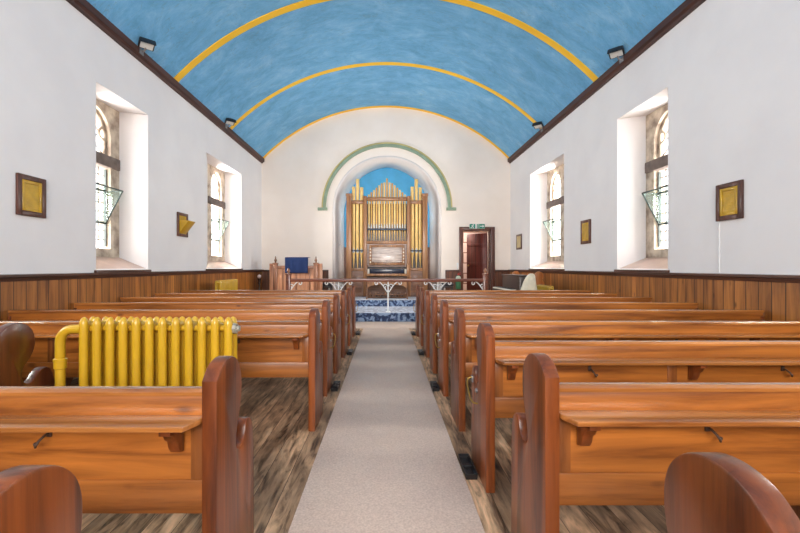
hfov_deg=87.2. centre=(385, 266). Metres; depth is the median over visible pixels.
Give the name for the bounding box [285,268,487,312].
altar rail
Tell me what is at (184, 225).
framed panel
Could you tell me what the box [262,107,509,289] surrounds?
wall
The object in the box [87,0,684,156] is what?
ceiling
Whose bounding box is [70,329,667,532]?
floor
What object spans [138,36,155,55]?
floodlight
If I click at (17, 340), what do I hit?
pew
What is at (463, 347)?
pew
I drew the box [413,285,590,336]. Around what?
pew
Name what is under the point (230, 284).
radiator
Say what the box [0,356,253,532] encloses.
pew
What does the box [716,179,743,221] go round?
framed panel
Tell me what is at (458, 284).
fire extinguisher
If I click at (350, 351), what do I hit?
drip tray
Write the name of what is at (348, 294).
pew
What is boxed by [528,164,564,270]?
window
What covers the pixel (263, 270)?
rail
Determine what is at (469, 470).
drip tray
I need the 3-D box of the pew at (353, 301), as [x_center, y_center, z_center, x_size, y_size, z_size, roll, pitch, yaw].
[-2.186,0.820,7.994,3.287,0.961,0.505,0,0,0]
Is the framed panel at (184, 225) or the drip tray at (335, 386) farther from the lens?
the framed panel at (184, 225)
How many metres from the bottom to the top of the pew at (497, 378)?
0.961 m
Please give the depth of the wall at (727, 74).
5.28 m
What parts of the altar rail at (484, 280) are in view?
post, handrail, post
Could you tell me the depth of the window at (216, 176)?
10.85 m
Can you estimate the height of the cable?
0.609 m
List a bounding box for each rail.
[263,270,508,270]
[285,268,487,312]
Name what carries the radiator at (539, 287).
on the floor
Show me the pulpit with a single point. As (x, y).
(277, 277)
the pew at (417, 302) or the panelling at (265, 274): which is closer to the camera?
the pew at (417, 302)
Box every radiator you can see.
[53,316,240,385]
[215,279,237,289]
[536,284,553,289]
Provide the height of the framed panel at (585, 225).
0.460 m
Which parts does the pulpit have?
wing panel, corner post, panel, frame, corner post, wing panel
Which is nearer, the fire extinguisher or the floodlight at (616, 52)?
the floodlight at (616, 52)
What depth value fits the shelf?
12.58 m
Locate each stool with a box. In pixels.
[323,283,332,289]
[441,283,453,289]
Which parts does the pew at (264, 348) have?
leg, rail, panel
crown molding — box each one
[66,0,263,162]
[508,0,705,162]
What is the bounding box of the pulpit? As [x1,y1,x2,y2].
[269,256,322,289]
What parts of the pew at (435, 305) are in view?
rail, panel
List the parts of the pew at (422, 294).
rail, panel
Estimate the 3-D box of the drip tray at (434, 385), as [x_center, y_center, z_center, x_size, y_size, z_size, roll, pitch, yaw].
[0.524,1.282,4.526,0.076,0.035,0.288,0,0,0]
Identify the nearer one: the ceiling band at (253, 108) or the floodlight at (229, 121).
the floodlight at (229, 121)
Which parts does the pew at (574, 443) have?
rail, panel, leg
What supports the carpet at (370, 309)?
on the steps
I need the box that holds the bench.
[366,282,407,298]
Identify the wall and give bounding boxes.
[0,0,261,273]
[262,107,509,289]
[344,167,429,246]
[463,232,486,289]
[510,0,799,274]
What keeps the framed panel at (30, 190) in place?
attached to the wall at (55, 63)
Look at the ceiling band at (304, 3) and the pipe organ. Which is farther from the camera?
the pipe organ
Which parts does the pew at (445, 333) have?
panel, rail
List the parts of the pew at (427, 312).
panel, rail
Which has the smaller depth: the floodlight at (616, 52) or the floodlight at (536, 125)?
the floodlight at (616, 52)
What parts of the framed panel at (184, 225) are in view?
plate, frame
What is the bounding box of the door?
[459,227,494,289]
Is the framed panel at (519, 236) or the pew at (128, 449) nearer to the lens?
the pew at (128, 449)
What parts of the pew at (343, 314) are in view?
rail, panel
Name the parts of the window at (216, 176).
hopper frame, moulding, frame, sill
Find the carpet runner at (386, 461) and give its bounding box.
[288,328,484,532]
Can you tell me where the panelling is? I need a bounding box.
[344,247,429,289]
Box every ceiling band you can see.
[174,0,597,81]
[230,62,540,128]
[263,106,508,157]
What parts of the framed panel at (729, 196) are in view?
plate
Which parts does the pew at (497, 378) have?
brass arm, rail, panel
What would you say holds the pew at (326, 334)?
on the floor
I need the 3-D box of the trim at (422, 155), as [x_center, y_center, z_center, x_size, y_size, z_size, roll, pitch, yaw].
[0.030,-2.815,13.062,4.310,2.110,0.075,0,0,0]
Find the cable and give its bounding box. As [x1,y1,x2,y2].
[718,221,719,272]
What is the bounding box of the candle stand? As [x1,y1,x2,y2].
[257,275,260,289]
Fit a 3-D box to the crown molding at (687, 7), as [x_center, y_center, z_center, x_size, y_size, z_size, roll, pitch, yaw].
[3.835,-3.308,4.550,0.090,0.155,17.100,0,0,0]
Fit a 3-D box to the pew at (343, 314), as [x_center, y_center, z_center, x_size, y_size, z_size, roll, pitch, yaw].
[-2.186,0.820,6.194,3.287,0.961,0.505,0,0,0]
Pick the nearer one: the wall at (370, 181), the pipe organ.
the pipe organ
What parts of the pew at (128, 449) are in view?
rail, panel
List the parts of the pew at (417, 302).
rail, panel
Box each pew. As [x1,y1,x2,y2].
[0,300,335,396]
[0,308,322,430]
[0,323,53,385]
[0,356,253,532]
[0,465,81,532]
[74,294,340,373]
[120,290,349,357]
[155,287,351,345]
[181,285,357,336]
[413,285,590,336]
[419,287,616,345]
[421,290,651,357]
[430,294,697,373]
[435,300,771,396]
[451,308,799,431]
[466,323,799,492]
[511,353,799,532]
[512,271,543,284]
[664,452,799,532]
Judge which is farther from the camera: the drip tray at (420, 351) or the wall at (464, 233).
the wall at (464, 233)
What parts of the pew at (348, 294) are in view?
rail, panel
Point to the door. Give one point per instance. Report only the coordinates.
(476, 243)
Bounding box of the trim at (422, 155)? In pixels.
[318,142,455,210]
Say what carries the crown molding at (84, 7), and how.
attached to the wall at (55, 63)
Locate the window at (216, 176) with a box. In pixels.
[206,164,242,270]
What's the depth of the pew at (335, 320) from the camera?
5.16 m
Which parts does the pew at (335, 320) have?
rail, panel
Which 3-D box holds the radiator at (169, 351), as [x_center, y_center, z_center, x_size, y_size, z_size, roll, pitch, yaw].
[-1.574,0.815,2.804,1.211,0.975,0.180,0,0,0]
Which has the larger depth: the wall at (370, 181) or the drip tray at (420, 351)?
the wall at (370, 181)
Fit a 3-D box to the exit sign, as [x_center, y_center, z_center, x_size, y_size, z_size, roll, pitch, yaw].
[2.830,-1.265,13.041,0.480,0.150,0.028,0,0,0]
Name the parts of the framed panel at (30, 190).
plate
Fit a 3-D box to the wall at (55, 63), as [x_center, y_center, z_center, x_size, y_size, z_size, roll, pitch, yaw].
[-4.250,-1.080,4.550,0.740,4.760,17.700,0,0,0]
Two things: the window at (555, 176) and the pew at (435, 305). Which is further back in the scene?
the window at (555, 176)
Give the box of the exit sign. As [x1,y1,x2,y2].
[469,224,484,228]
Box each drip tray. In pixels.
[331,381,340,390]
[347,349,352,354]
[418,349,423,354]
[430,381,439,390]
[458,453,477,479]
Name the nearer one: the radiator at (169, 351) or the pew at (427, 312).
the radiator at (169, 351)
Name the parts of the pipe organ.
post, tower rail, post, rail, pedal frame, mouth rail, rail, panel, keyboard lid, desk frame, post, tower rail, post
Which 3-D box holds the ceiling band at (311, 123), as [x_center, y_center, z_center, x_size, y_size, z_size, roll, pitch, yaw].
[0.000,-4.150,13.040,7.760,1.678,0.120,0,0,0]
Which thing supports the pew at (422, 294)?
on the floor
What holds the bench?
on the carpet at (370, 309)
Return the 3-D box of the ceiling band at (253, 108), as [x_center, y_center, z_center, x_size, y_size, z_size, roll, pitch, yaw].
[0.000,-4.150,10.290,7.760,1.678,0.140,0,0,0]
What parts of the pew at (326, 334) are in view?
rail, panel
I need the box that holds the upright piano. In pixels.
[492,274,526,289]
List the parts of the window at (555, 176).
sill, frame, moulding, hopper frame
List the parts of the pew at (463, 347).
rail, panel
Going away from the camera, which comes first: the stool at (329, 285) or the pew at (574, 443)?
the pew at (574, 443)
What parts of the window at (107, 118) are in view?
moulding, hopper frame, frame, sill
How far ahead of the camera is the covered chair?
8.29 m
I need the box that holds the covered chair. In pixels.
[521,273,536,289]
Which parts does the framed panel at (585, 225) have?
plate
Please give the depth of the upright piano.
9.10 m
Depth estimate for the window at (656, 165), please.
6.72 m
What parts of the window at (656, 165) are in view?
sill, frame, moulding, hopper frame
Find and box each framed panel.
[16,173,45,217]
[177,212,194,236]
[516,234,521,249]
[580,219,590,243]
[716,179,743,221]
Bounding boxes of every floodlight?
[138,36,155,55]
[224,118,235,127]
[532,121,543,131]
[607,45,624,63]
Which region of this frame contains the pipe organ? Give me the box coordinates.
[346,178,427,297]
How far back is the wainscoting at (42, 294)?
5.63 m
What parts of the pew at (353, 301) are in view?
rail, panel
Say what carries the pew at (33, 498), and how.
on the floor
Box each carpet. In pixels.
[355,297,415,321]
[356,322,414,328]
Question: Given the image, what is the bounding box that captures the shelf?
[367,273,406,275]
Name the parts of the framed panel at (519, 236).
plate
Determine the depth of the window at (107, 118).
6.54 m
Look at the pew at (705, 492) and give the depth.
0.72 m
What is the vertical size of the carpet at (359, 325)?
0.014 m
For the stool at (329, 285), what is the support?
on the steps
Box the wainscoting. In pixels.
[510,272,799,320]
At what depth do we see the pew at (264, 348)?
3.37 m
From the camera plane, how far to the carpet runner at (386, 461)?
2.79 m
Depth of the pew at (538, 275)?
10.20 m
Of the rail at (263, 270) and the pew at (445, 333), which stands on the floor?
the pew at (445, 333)
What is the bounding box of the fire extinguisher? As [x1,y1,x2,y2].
[455,273,460,288]
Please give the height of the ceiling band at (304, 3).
1.678 m

